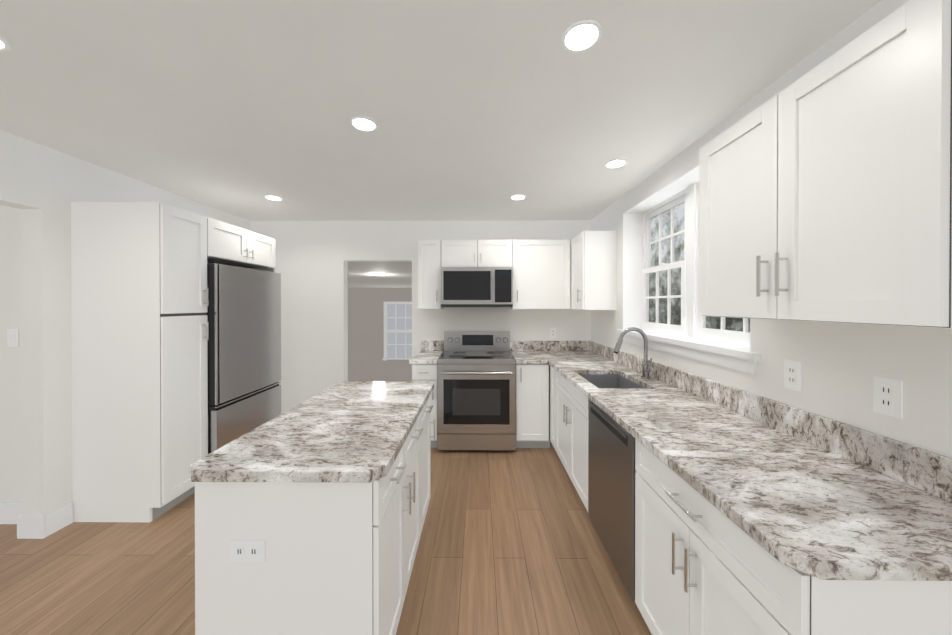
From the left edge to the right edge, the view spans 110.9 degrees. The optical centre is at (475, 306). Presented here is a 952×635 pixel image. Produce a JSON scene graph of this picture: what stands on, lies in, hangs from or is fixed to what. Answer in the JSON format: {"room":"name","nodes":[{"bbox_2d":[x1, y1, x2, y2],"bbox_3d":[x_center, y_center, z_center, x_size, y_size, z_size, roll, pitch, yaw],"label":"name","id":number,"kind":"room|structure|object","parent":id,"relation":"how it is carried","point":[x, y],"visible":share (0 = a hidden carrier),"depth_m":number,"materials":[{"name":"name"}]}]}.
{"room":"kitchen","nodes":[
{"label":"kitchen","id":0,"kind":"room"},
{"bbox_2d":[0,205,21,501],"bbox_3d":[-4.311,0.222,2.260,2.925,2.460,0.120,0,0,1],"label":"wall","id":1,"kind":"structure","parent":0,"point":[10,403],"depth_m":2.17,"materials":[{"name":"white paint"}]},
{"bbox_2d":[7,329,18,346],"bbox_3d":[-3.085,0.212,2.184,0.072,0.120,0.008,0,0,1],"label":"light switch","id":2,"kind":"object","parent":1,"relation":"attached to","point":[12,337],"visible":1,"depth_m":2.18,"materials":[{"name":"white plastic"}]},
{"bbox_2d":[0,502,72,538],"bbox_3d":[-4.248,1.382,2.134,3.095,0.140,0.153,0,0,1],"label":"baseboard","id":3,"kind":"structure","parent":1,"relation":"attached to","point":[39,526],"depth_m":2.10,"materials":[{"name":"white wood"}]},
{"bbox_2d":[0,130,249,514],"bbox_3d":[-2.796,0.229,0.624,0.135,2.460,6.600,0,0,1],"label":"wall","id":4,"kind":"structure","parent":0,"point":[42,187],"depth_m":2.08,"materials":[{"name":"white paint"}]},
{"bbox_2d":[0,441,651,634],"bbox_3d":[-2.165,1.509,0.694,7.485,0.100,6.740,0,0,1],"label":"floor","id":5,"kind":"structure","parent":0,"point":[510,542],"depth_m":1.82,"materials":[{"name":"brown wood"}]},
{"bbox_2d":[71,202,275,522],"bbox_3d":[-2.379,0.374,2.819,0.655,2.150,1.245,0,0,1],"label":"pantry","id":6,"kind":"object","parent":5,"relation":"on","point":[139,322],"visible":0.9,"depth_m":2.20,"materials":[{"name":"white paint"}]},
{"bbox_2d":[205,263,280,453],"bbox_3d":[-2.352,0.556,2.993,0.650,1.785,0.838,0,0,1],"label":"refrigerator","id":7,"kind":"object","parent":5,"relation":"on","point":[243,313],"visible":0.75,"depth_m":2.84,"materials":[{"name":"silver metal"}]},
{"bbox_2d":[195,389,434,634],"bbox_3d":[-0.617,1.016,1.705,0.660,0.878,1.206,0,0,1],"label":"kitchen island","id":8,"kind":"object","parent":5,"relation":"on","point":[310,514],"depth_m":1.11,"materials":[{"name":"white paint"}]},
{"bbox_2d":[229,539,265,561],"bbox_3d":[-0.771,0.825,1.106,0.120,0.072,0.008,0,0,1],"label":"outlet","id":9,"kind":"object","parent":8,"relation":"attached to","point":[240,550],"depth_m":1.10,"materials":[{"name":"white plastic"}]},
{"bbox_2d":[190,381,433,484],"bbox_3d":[-0.637,0.558,1.706,0.678,0.038,1.260,0,0,1],"label":"island countertop","id":10,"kind":"structure","parent":8,"relation":"on","point":[350,432],"depth_m":1.30,"materials":[{"name":"grey stone"}]},
{"bbox_2d":[409,340,443,447],"bbox_3d":[-0.519,0.928,3.562,0.276,1.035,0.686,0,0,1],"label":"base","id":11,"kind":"object","parent":5,"relation":"on","point":[423,362],"visible":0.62,"depth_m":3.26,"materials":[{"name":"white paint"}]},
{"bbox_2d":[409,340,443,363],"bbox_3d":[-0.519,0.490,3.567,0.276,0.158,0.673,0,0,1],"label":"countertop","id":12,"kind":"structure","parent":11,"relation":"on","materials":[{"name":"multicoloured stone"}]},
{"bbox_2d":[437,331,515,449],"bbox_3d":[0.007,0.871,3.508,0.766,1.150,0.728,0,0,1],"label":"range","id":13,"kind":"object","parent":5,"relation":"on","point":[476,390],"visible":1,"depth_m":3.21,"materials":[{"name":"silver metal"}]},
{"bbox_2d":[513,355,541,447],"bbox_3d":[0.577,1.009,3.537,0.361,0.875,0.718,0,0,1],"label":"base cabinet","id":14,"kind":"object","parent":5,"relation":"on","point":[528,375],"depth_m":3.26,"materials":[{"name":"white paint"}]},
{"bbox_2d":[510,351,549,362],"bbox_3d":[0.555,0.550,3.557,0.316,0.038,0.673,0,0,1],"label":"countertop","id":15,"kind":"structure","parent":14,"relation":"on","point":[520,356],"depth_m":3.39,"materials":[{"name":"grey stone"}]},
{"bbox_2d":[538,351,637,374],"bbox_3d":[1.030,0.551,3.315,0.638,0.038,1.148,0,0,1],"label":"countertop","id":16,"kind":"structure","parent":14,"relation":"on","point":[564,362],"depth_m":2.99,"materials":[{"name":"grey stone"}]},
{"bbox_2d":[542,363,557,453],"bbox_3d":[1.003,1.011,3.107,0.688,0.875,0.314,0,0,1],"label":"base cabinet","id":17,"kind":"object","parent":5,"relation":"on","point":[549,376],"depth_m":3.24,"materials":[{"name":"white paint"}]},
{"bbox_2d":[562,395,581,499],"bbox_3d":[1.034,1.111,2.433,0.613,0.680,0.661,0,0,1],"label":"base cabinet","id":18,"kind":"object","parent":5,"relation":"on","point":[571,413],"depth_m":2.50,"materials":[{"name":"white paint"}]},
{"bbox_2d":[558,375,637,461],"bbox_3d":[1.039,1.012,2.923,0.613,0.875,0.320,0,0,1],"label":"base cabinet","id":19,"kind":"object","parent":5,"relation":"on","point":[563,380],"depth_m":2.84,"materials":[{"name":"white paint"}]},
{"bbox_2d":[582,395,629,586],"bbox_3d":[1.025,1.017,1.791,0.621,0.875,0.743,0,0,1],"label":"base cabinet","id":20,"kind":"object","parent":5,"relation":"on","point":[605,447],"depth_m":1.77,"materials":[{"name":"silver metal"}]},
{"bbox_2d":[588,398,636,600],"bbox_3d":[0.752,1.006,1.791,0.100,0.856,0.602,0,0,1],"label":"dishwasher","id":21,"kind":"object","parent":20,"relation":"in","point":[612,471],"depth_m":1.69,"materials":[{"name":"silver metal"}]},
{"bbox_2d":[626,439,951,634],"bbox_3d":[1.018,1.020,1.099,0.621,0.875,0.770,0,0,1],"label":"base cabinet","id":22,"kind":"object","parent":5,"relation":"on","point":[712,507],"depth_m":0.95,"materials":[{"name":"white paint"}]},
{"bbox_2d":[582,387,951,582],"bbox_3d":[1.013,0.565,1.417,0.638,0.047,1.450,0,0,1],"label":"countertop","id":23,"kind":"structure","parent":22,"relation":"on","point":[821,516],"depth_m":0.95,"materials":[{"name":"grey stone"}]},
{"bbox_2d":[579,374,646,388],"bbox_3d":[0.998,0.667,2.442,0.404,0.187,0.624,0,0,1],"label":"sink","id":24,"kind":"object","parent":23,"relation":"in","point":[599,380],"depth_m":2.74,"materials":[{"name":"grey metal"}]},
{"bbox_2d":[613,327,651,378],"bbox_3d":[1.159,0.347,2.422,0.272,0.378,0.098,0,0,1],"label":"faucet","id":25,"kind":"object","parent":23,"relation":"on","point":[645,367],"depth_m":2.43,"materials":[{"name":"silver metal"}]},
{"bbox_2d":[348,288,351,380],"bbox_3d":[-3.653,0.943,4.066,4.150,4.000,0.019,0,0,1],"label":"wall","id":26,"kind":"structure","parent":0,"point":[349,289],"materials":[{"name":"beige paint"}]},
{"bbox_2d":[348,262,411,287],"bbox_3d":[-2.094,-0.654,7.794,7.500,0.100,7.480,0,0,1],"label":"ceiling","id":27,"kind":"structure","parent":0,"point":[395,275],"depth_m":6.41,"materials":[{"name":"white paint"}]},
{"bbox_2d":[352,288,411,381],"bbox_3d":[-2.061,0.909,11.481,7.500,4.000,0.120,0,0,1],"label":"wall","id":28,"kind":"structure","parent":0,"point":[366,362],"depth_m":11.44,"materials":[{"name":"beige paint"}]},
{"bbox_2d":[383,302,411,360],"bbox_3d":[-2.617,0.872,11.395,1.250,2.056,0.060,0,0,1],"label":"room window","id":29,"kind":"structure","parent":28,"relation":"in","point":[397,330],"depth_m":11.42,"materials":[{"name":"white"}]},
{"bbox_2d":[250,220,590,413],"bbox_3d":[-0.628,0.214,3.965,4.410,2.460,0.120,0,0,1],"label":"wall","id":30,"kind":"structure","parent":0,"point":[313,258],"depth_m":3.91,"materials":[{"name":"white paint"}]},
{"bbox_2d":[418,240,443,308],"bbox_3d":[-0.508,-0.345,3.733,0.256,0.760,0.334,0,0,1],"label":"upper cabinet","id":31,"kind":"object","parent":30,"relation":"attached to","point":[429,251],"depth_m":3.57,"materials":[{"name":"white paint"}]},
{"bbox_2d":[442,240,509,266],"bbox_3d":[0.009,-0.574,3.727,0.774,0.303,0.334,0,0,1],"label":"upper cabinet","id":32,"kind":"object","parent":30,"relation":"attached to","point":[455,253],"depth_m":3.56,"materials":[{"name":"white paint"}]},
{"bbox_2d":[441,267,512,306],"bbox_3d":[0.009,-0.204,3.664,0.766,0.428,0.463,0,0,1],"label":"microwave","id":33,"kind":"object","parent":32,"relation":"attached to","point":[476,286],"visible":1,"depth_m":3.48,"materials":[{"name":"silver metal"}]},
{"bbox_2d":[510,240,565,308],"bbox_3d":[0.724,-0.345,3.687,0.651,0.760,0.404,0,0,1],"label":"upper cabinet","id":34,"kind":"object","parent":30,"relation":"attached to","point":[539,266],"depth_m":3.56,"materials":[{"name":"white paint"}]},
{"bbox_2d":[510,341,589,350],"bbox_3d":[0.867,0.470,3.881,0.934,0.120,0.020,0,0,1],"label":"backsplash","id":35,"kind":"structure","parent":30,"relation":"attached to","point":[514,345],"depth_m":3.87,"materials":[{"name":"grey stone"}]},
{"bbox_2d":[550,328,555,337],"bbox_3d":[0.911,0.318,3.887,0.072,0.120,0.008,0,0,1],"label":"electrical outlet","id":36,"kind":"object","parent":30,"relation":"attached to","point":[552,332],"visible":1,"depth_m":3.88,"materials":[{"name":"white plastic"}]},
{"bbox_2d":[0,0,880,220],"bbox_3d":[-2.165,-1.051,0.682,7.485,0.100,6.740,0,0,1],"label":"ceiling","id":37,"kind":"structure","parent":0,"point":[479,110],"depth_m":1.54,"materials":[{"name":"paint"}]},
{"bbox_2d":[0,37,9,50],"bbox_3d":[-1.843,-1.000,1.210,0.144,0.007,0.144,0,0,1],"label":"recessed light","id":38,"kind":"object","parent":37,"relation":"in","point":[4,45],"visible":1,"depth_m":1.26,"materials":[{"name":"white plastic"}]},
{"bbox_2d":[265,195,282,200],"bbox_3d":[-1.887,-1.008,3.060,0.144,0.007,0.144,0,0,1],"label":"recessed light","id":39,"kind":"object","parent":37,"relation":"in","point":[273,197],"visible":0.98,"depth_m":3.04,"materials":[{"name":"white plastic"}]},
{"bbox_2d":[350,116,377,131],"bbox_3d":[-0.618,-1.002,1.809,0.144,0.007,0.144,0,0,1],"label":"recessed light","id":40,"kind":"object","parent":37,"relation":"in","point":[362,123],"visible":1,"depth_m":1.80,"materials":[{"name":"white plastic"}]},
{"bbox_2d":[510,194,525,199],"bbox_3d":[0.388,-1.008,3.040,0.144,0.007,0.144,0,0,1],"label":"recessed light","id":41,"kind":"object","parent":37,"relation":"in","point":[517,197],"visible":1,"depth_m":3.03,"materials":[{"name":"white plastic"}]},
{"bbox_2d":[561,20,601,52],"bbox_3d":[0.392,-1.000,1.220,0.144,0.007,0.144,0,0,1],"label":"recessed light","id":42,"kind":"object","parent":37,"relation":"in","point":[581,36],"visible":1,"depth_m":1.21,"materials":[{"name":"white plastic"}]},
{"bbox_2d":[605,159,626,167],"bbox_3d":[0.987,-1.005,2.315,0.144,0.007,0.144,0,0,1],"label":"recessed light","id":43,"kind":"object","parent":37,"relation":"in","point":[615,163],"visible":1,"depth_m":2.30,"materials":[{"name":"white plastic"}]},
{"bbox_2d":[570,375,585,402],"bbox_3d":[0.802,0.663,2.444,0.012,0.177,0.624,0,0,1],"label":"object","id":44,"kind":"structure","parent":0,"relation":"attached to","point":[576,384],"depth_m":2.36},
{"bbox_2d":[590,0,951,457],"bbox_3d":[1.437,0.229,0.656,0.220,2.460,6.740,0,0,1],"label":"wall","id":45,"kind":"structure","parent":0,"point":[843,364],"depth_m":1.23,"materials":[{"name":"white paint"}]},
{"bbox_2d":[566,231,616,309],"bbox_3d":[1.153,-0.343,3.358,0.393,0.760,0.425,0,0,1],"label":"upper cabinet","id":46,"kind":"object","parent":45,"relation":"attached to","point":[590,255],"depth_m":3.15,"materials":[{"name":"white paint"}]},
{"bbox_2d":[616,164,760,373],"bbox_3d":[1.434,-0.269,2.299,0.255,1.180,1.530,0,0,1],"label":"window","id":47,"kind":"structure","parent":45,"relation":"in","point":[691,336],"depth_m":2.41,"materials":[{"name":"white wood"}]},
{"bbox_2d":[578,341,951,502],"bbox_3d":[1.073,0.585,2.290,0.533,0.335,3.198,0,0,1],"label":"backsplash","id":48,"kind":"structure","parent":45,"relation":"attached to","point":[931,472],"depth_m":1.28,"materials":[{"name":"grey stone"}]},
{"bbox_2d":[784,360,801,391],"bbox_3d":[1.329,0.291,1.377,0.008,0.120,0.072,0,0,1],"label":"electrical outlet","id":49,"kind":"object","parent":45,"relation":"attached to","point":[792,375],"visible":1,"depth_m":1.37,"materials":[{"name":"white plastic"}]},
{"bbox_2d":[699,0,951,328],"bbox_3d":[1.167,-0.333,1.093,0.323,0.760,0.785,0,0,1],"label":"upper cabinet","id":50,"kind":"object","parent":45,"relation":"attached to","point":[825,190],"depth_m":0.89,"materials":[{"name":"white paint"}]},
{"bbox_2d":[873,376,902,418],"bbox_3d":[1.326,0.292,1.057,0.008,0.120,0.072,0,0,1],"label":"electrical outlet","id":51,"kind":"object","parent":45,"relation":"attached to","point":[888,396],"visible":1,"depth_m":1.05,"materials":[{"name":"white plastic"}]},
{"label":"outside","id":52,"kind":"structure","parent":0,"visible":0},
{"bbox_2d":[649,203,749,331],"bbox_3d":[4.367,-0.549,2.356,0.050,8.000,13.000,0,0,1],"label":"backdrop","id":53,"kind":"structure","parent":52,"point":[676,276],"depth_m":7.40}
]}

